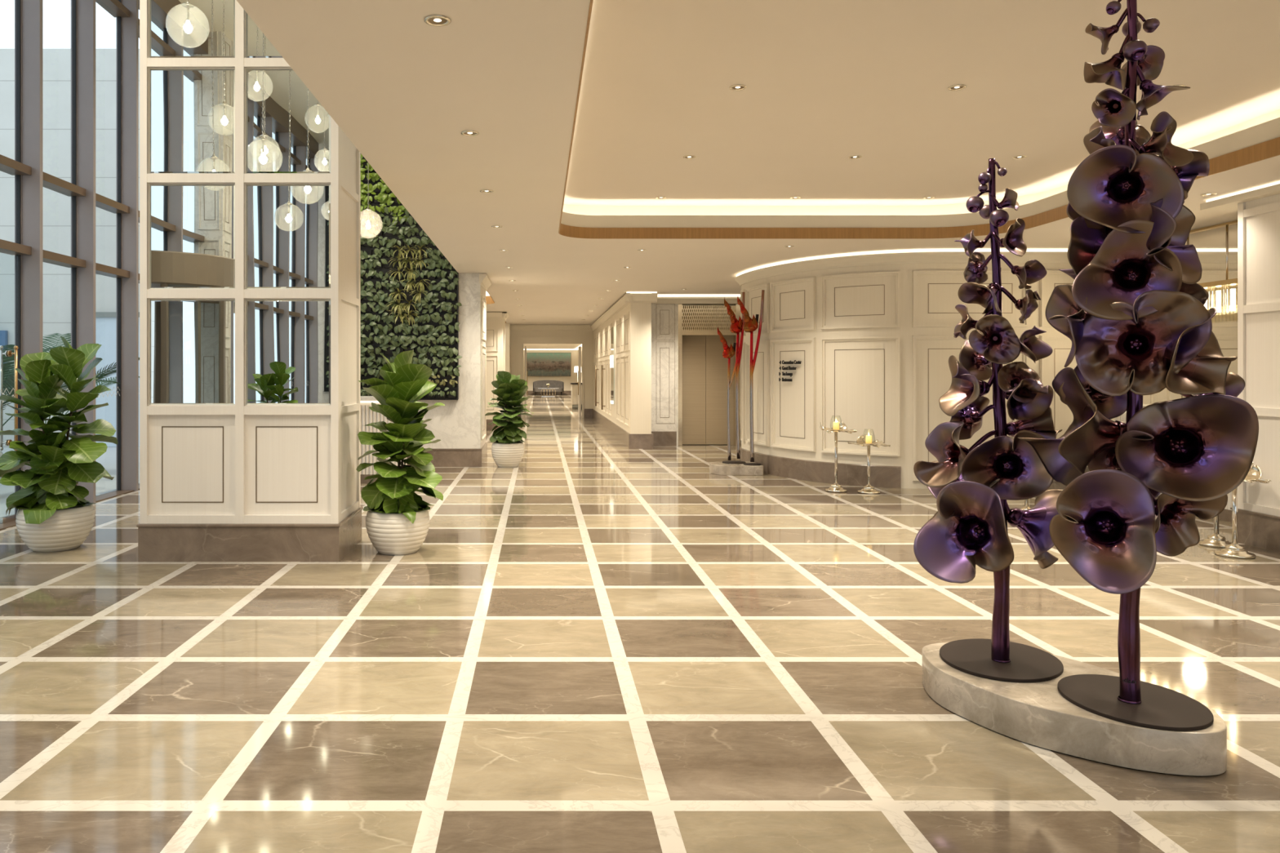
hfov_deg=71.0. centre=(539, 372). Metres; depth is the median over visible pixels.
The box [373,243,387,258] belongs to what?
plant
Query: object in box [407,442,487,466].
baseboard
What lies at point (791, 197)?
recessed light
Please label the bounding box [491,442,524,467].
pot
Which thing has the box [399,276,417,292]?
plant
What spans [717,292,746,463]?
sculpture
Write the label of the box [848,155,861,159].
recessed light
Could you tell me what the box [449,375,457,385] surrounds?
plant
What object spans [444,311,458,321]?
plant
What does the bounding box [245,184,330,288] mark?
mirror
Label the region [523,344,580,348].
ceiling
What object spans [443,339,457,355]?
plant
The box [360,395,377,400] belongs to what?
countertop
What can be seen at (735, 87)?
recessed light
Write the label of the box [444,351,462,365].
plant
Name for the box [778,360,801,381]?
direction sign
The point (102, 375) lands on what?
potted palm
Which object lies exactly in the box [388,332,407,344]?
plant
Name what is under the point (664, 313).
wall
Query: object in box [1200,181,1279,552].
wall pier
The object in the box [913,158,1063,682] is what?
sculpture
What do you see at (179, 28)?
mirror
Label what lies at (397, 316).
plant
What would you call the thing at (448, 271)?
plant
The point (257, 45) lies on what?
mirror
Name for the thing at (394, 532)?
pot
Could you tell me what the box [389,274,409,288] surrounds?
plant
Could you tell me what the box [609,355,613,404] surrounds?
door handle
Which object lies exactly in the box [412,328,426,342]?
plant
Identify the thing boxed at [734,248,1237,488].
wall
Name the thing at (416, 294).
plant
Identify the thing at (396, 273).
plant
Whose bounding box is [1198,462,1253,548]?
candle stand
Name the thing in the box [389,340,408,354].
plant
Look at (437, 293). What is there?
plant
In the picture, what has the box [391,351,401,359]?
plant
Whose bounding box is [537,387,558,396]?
coffee table
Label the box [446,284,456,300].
plant
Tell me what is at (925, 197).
recessed light
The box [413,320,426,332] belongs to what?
plant
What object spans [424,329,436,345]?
plant
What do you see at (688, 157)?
recessed light
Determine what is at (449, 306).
plant
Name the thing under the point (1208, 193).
recessed light
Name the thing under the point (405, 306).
plant
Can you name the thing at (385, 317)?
plant
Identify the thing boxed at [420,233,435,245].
plant
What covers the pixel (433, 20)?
recessed light
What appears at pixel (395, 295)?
plant
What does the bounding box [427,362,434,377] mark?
plant
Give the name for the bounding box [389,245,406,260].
plant
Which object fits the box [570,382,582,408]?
console
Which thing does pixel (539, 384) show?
sofa
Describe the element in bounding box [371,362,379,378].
plant
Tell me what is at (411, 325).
plant
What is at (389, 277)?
plant
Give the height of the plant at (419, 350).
0.245 m
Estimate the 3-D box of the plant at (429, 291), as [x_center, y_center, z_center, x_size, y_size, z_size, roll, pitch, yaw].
[-1.728,-1.270,14.055,0.252,0.284,0.115,0,0,0]
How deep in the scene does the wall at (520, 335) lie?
29.50 m
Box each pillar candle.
[832,419,839,429]
[865,432,871,443]
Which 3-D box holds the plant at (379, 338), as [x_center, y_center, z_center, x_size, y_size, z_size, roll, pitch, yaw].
[-2.506,-0.538,14.049,0.199,0.184,0.084,0,0,0]
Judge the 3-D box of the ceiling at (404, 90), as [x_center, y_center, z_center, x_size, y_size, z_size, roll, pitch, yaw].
[2.800,-1.587,11.500,13.600,0.001,36.000,0,0,0]
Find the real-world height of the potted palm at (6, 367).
1.866 m
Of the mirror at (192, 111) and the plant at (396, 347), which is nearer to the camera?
the mirror at (192, 111)
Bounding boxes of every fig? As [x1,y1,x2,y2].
[0,336,117,552]
[355,349,444,555]
[484,370,533,467]
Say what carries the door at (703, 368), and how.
in the wall at (664, 313)
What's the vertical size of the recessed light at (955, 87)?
0.009 m
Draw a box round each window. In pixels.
[0,154,31,255]
[14,0,85,513]
[71,0,129,502]
[115,0,139,491]
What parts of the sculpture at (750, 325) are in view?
flower bulb, stem, plate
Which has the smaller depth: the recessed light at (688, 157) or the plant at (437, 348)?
the recessed light at (688, 157)
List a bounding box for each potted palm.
[0,344,119,479]
[3,333,139,432]
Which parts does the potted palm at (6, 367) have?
stem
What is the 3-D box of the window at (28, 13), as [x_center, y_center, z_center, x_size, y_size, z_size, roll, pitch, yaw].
[-5.240,-1.875,9.612,0.320,6.750,1.116,0,0,0]
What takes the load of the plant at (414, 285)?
on the wall at (410, 290)
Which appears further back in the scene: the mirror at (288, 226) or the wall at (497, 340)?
the wall at (497, 340)
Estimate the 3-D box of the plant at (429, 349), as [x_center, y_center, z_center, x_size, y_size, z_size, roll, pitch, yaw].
[-1.729,-0.372,14.066,0.227,0.227,0.093,0,0,0]
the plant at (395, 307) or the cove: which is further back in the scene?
the cove
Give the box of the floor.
[0,395,1279,852]
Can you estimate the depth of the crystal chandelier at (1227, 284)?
9.42 m
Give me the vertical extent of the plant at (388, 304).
0.241 m
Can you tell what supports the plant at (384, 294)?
on the wall at (410, 290)
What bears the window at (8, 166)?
on the floor
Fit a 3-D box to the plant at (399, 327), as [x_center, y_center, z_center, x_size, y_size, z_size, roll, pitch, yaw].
[-2.178,-0.707,14.062,0.232,0.181,0.083,0,0,0]
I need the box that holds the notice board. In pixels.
[0,330,7,363]
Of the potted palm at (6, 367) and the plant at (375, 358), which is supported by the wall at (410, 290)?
the plant at (375, 358)
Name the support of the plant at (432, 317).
on the wall at (410, 290)
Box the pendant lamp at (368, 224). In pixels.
[360,163,382,238]
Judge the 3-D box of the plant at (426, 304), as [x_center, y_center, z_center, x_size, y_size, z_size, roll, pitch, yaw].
[-1.728,-1.073,14.048,0.292,0.230,0.092,0,0,0]
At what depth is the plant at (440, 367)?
14.06 m
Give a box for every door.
[0,252,18,524]
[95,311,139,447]
[522,343,583,417]
[678,303,740,445]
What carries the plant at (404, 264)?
on the wall at (410, 290)
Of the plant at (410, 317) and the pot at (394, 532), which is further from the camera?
the plant at (410, 317)
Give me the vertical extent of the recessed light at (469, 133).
0.009 m
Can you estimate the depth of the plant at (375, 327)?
14.06 m
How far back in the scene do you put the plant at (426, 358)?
14.06 m
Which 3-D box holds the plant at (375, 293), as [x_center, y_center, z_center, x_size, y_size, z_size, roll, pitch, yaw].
[-2.581,-1.265,14.062,0.271,0.266,0.076,0,0,0]
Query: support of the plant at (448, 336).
on the wall at (410, 290)
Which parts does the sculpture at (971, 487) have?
flower, flower, flower, flower, flower, flower, flower, flower, flower, flower, flower, stem, plate, flower, flower, flower, flower, flower, flower, flower, flower, flower, flower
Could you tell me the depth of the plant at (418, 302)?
14.05 m
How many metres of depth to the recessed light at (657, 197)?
10.35 m
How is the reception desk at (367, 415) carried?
on the floor
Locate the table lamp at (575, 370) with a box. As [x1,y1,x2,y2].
[573,366,577,382]
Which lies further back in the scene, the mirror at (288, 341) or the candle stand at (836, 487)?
the candle stand at (836, 487)
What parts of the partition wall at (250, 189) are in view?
moulding, frame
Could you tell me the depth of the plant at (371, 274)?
14.07 m
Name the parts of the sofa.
seat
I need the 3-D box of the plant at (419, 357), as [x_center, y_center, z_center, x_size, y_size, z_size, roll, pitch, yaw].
[-1.903,-0.223,14.072,0.274,0.222,0.094,0,0,0]
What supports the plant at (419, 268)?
on the wall at (410, 290)
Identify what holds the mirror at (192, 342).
attached to the partition wall at (250, 189)
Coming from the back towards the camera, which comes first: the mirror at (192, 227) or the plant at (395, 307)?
the plant at (395, 307)
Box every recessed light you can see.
[424,14,450,26]
[461,130,479,136]
[480,189,493,192]
[491,225,502,227]
[655,196,666,199]
[683,155,695,159]
[728,84,746,90]
[790,196,800,199]
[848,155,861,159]
[923,196,934,199]
[947,84,966,90]
[1012,155,1026,159]
[1200,192,1217,195]
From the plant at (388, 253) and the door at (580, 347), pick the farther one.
the door at (580, 347)
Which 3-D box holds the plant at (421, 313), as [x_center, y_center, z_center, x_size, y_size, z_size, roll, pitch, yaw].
[-1.857,-0.922,14.050,0.225,0.266,0.076,0,0,-14]
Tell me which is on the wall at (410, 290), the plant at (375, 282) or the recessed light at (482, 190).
the plant at (375, 282)
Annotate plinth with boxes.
[709,461,763,475]
[921,642,1226,776]
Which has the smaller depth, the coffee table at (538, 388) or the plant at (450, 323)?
the plant at (450, 323)
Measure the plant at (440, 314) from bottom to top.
0.242 m
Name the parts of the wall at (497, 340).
moulding, moulding, crown moulding, wall panel, moulding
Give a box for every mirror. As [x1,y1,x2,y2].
[149,0,235,57]
[149,68,235,173]
[149,184,235,288]
[149,299,235,404]
[245,12,283,57]
[245,68,330,173]
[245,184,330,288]
[245,299,330,404]
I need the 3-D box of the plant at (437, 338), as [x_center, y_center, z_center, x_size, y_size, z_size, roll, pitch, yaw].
[-1.572,-0.544,14.054,0.259,0.187,0.100,0,0,0]
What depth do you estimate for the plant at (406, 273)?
14.05 m
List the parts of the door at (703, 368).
lift door, transom panel, lift door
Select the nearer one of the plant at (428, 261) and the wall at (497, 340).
the plant at (428, 261)
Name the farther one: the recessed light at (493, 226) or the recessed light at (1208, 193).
the recessed light at (493, 226)
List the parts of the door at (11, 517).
handle, handle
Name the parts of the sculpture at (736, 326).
flower bulb, stem, plate, flower bulb, stem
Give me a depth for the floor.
4.31 m
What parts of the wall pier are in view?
crown moulding, panel frame, wall panel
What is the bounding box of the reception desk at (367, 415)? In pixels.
[360,395,407,483]
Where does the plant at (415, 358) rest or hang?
on the wall at (410, 290)
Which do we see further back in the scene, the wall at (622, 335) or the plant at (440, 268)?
the wall at (622, 335)
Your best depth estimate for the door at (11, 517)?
8.87 m
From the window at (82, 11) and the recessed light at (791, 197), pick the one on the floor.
the window at (82, 11)
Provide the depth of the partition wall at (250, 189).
7.09 m
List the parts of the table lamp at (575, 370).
lamp shade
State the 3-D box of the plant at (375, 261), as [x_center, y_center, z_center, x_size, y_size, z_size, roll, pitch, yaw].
[-2.547,-1.754,14.052,0.306,0.195,0.109,0,0,0]
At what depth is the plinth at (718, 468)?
12.97 m
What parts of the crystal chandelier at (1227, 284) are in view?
ceiling rail, frame, rod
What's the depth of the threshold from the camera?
10.66 m
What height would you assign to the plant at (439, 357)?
0.262 m
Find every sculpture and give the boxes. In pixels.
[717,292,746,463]
[737,289,764,465]
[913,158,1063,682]
[1017,0,1258,731]
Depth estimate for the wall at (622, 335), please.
18.30 m
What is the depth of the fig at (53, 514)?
7.48 m
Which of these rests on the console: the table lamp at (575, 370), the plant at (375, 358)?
the table lamp at (575, 370)
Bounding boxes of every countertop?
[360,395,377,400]
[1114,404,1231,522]
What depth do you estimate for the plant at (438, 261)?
14.06 m
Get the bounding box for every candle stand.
[819,421,857,492]
[848,434,890,493]
[1020,498,1031,509]
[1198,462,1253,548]
[1213,464,1271,559]
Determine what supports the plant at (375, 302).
on the wall at (410, 290)
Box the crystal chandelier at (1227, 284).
[1186,220,1237,323]
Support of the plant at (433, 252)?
on the wall at (410, 290)
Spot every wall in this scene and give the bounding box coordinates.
[0,48,139,446]
[136,0,363,561]
[360,153,462,399]
[416,273,485,448]
[479,273,582,439]
[510,324,593,417]
[590,292,657,448]
[651,294,741,446]
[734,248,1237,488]
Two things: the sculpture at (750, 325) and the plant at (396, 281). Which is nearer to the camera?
the sculpture at (750, 325)
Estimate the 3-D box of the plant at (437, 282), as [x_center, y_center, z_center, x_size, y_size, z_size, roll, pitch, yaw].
[-1.571,-1.446,14.048,0.284,0.311,0.091,0,0,0]
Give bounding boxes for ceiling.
[236,0,1279,324]
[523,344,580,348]
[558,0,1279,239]
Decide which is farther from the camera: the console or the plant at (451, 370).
the console
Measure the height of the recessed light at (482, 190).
0.009 m
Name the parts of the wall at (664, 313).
crown moulding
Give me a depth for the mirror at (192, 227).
7.09 m
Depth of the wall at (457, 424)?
14.17 m
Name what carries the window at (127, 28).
on the floor
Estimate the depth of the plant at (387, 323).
14.06 m
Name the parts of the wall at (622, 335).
pull handle, pull handle, moulding, crown moulding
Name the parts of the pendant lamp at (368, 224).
chain, bulb, glass globe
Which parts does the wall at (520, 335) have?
crown moulding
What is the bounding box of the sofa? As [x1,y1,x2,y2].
[533,380,564,395]
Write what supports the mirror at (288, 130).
attached to the partition wall at (250, 189)
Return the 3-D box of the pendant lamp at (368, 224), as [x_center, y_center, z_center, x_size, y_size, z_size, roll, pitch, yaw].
[-2.416,-3.578,12.570,0.400,3.355,0.400,0,0,0]
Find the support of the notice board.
attached to the wall at (56, 63)
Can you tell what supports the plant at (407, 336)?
on the wall at (410, 290)
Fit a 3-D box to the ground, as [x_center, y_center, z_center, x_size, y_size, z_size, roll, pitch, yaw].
[-22.730,1.532,5.000,34.540,0.055,50.000,0,0,0]
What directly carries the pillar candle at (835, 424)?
on the candle stand at (836, 487)
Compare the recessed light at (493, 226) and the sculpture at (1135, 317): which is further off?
the recessed light at (493, 226)
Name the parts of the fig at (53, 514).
stem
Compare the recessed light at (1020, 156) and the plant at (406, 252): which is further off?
the plant at (406, 252)
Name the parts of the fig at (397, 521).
stem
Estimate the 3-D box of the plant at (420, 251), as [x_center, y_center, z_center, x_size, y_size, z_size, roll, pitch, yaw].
[-1.870,-1.903,14.017,0.342,0.262,0.174,0,0,-12]
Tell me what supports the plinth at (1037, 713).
on the floor
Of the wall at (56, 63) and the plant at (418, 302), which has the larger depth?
the wall at (56, 63)
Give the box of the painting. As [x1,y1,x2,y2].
[526,352,570,376]
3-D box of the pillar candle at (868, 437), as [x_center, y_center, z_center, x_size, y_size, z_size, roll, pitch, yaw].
[4.117,0.814,11.100,0.074,0.130,0.074,0,0,0]
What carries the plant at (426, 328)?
on the wall at (410, 290)
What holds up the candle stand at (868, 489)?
on the floor
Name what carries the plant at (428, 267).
on the wall at (410, 290)
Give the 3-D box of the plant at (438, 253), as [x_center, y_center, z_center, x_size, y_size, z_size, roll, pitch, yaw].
[-1.502,-1.945,14.056,0.257,0.218,0.086,0,0,0]
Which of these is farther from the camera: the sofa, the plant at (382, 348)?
the sofa
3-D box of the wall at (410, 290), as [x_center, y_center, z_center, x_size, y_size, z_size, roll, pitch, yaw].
[-3.152,-2.388,14.023,3.898,5.645,0.294,0,0,0]
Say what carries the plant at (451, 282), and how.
on the wall at (410, 290)
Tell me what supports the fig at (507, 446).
on the floor
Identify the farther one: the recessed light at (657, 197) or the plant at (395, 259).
the plant at (395, 259)
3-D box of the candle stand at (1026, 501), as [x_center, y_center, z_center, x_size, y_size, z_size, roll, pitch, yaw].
[5.103,1.104,9.260,0.487,0.793,0.441,0,0,0]
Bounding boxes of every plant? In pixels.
[366,293,385,311]
[367,270,383,279]
[368,255,387,267]
[368,275,386,289]
[368,286,384,301]
[368,306,383,321]
[368,352,382,364]
[369,321,382,334]
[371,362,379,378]
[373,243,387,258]
[373,333,386,344]
[375,341,389,355]
[377,288,395,301]
[377,326,393,344]
[379,242,394,257]
[379,352,394,364]
[381,312,395,322]
[382,296,395,311]
[382,319,392,334]
[384,272,395,290]
[386,298,405,315]
[388,252,409,266]
[388,266,408,281]
[388,288,408,302]
[388,307,408,324]
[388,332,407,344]
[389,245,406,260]
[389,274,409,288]
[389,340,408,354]
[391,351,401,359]
[394,322,408,333]
[397,257,418,271]
[398,299,416,314]
[399,244,417,260]
[399,265,417,280]
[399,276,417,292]
[401,330,417,343]
[402,309,418,325]
[403,317,418,333]
[408,279,430,292]
[408,286,426,302]
[409,339,426,354]
[410,253,429,271]
[411,351,427,364]
[411,353,417,363]
[412,243,431,259]
[412,262,426,278]
[412,296,429,309]
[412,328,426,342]
[413,231,427,246]
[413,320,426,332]
[414,306,428,322]
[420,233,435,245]
[420,297,439,310]
[420,352,440,364]
[422,284,437,301]
[422,308,436,322]
[422,324,435,333]
[422,342,437,356]
[423,248,437,257]
[423,257,439,266]
[423,262,435,277]
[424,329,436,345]
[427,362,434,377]
[431,254,448,268]
[431,275,448,290]
[431,288,449,298]
[431,298,446,311]
[431,333,446,344]
[431,350,448,366]
[431,374,447,385]
[432,344,446,354]
[433,307,450,322]
[433,360,448,377]
[434,262,446,278]
[434,319,449,333]
[436,249,443,256]
[441,264,457,278]
[442,315,460,333]
[442,330,458,342]
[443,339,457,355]
[444,275,459,290]
[444,302,462,311]
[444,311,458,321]
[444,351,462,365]
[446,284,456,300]
[446,364,461,376]
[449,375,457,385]
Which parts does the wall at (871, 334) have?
crown moulding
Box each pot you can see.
[15,502,94,552]
[365,510,430,555]
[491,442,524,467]
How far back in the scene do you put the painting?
59.90 m
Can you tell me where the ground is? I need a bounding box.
[0,446,139,517]
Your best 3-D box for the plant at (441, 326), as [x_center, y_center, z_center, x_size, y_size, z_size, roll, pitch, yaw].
[-1.531,-0.735,14.057,0.252,0.235,0.094,0,0,0]
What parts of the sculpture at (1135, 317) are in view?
flower, flower, flower, flower, flower, flower, flower, flower, flower, flower, flower, flower, flower, flower, flower, stem, plate, flower, flower, flower, flower, flower, flower, flower, flower, flower, flower, flower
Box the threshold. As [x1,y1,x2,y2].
[0,484,139,529]
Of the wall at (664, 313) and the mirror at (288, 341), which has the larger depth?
the wall at (664, 313)
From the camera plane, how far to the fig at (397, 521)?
7.31 m
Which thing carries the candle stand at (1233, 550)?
on the floor

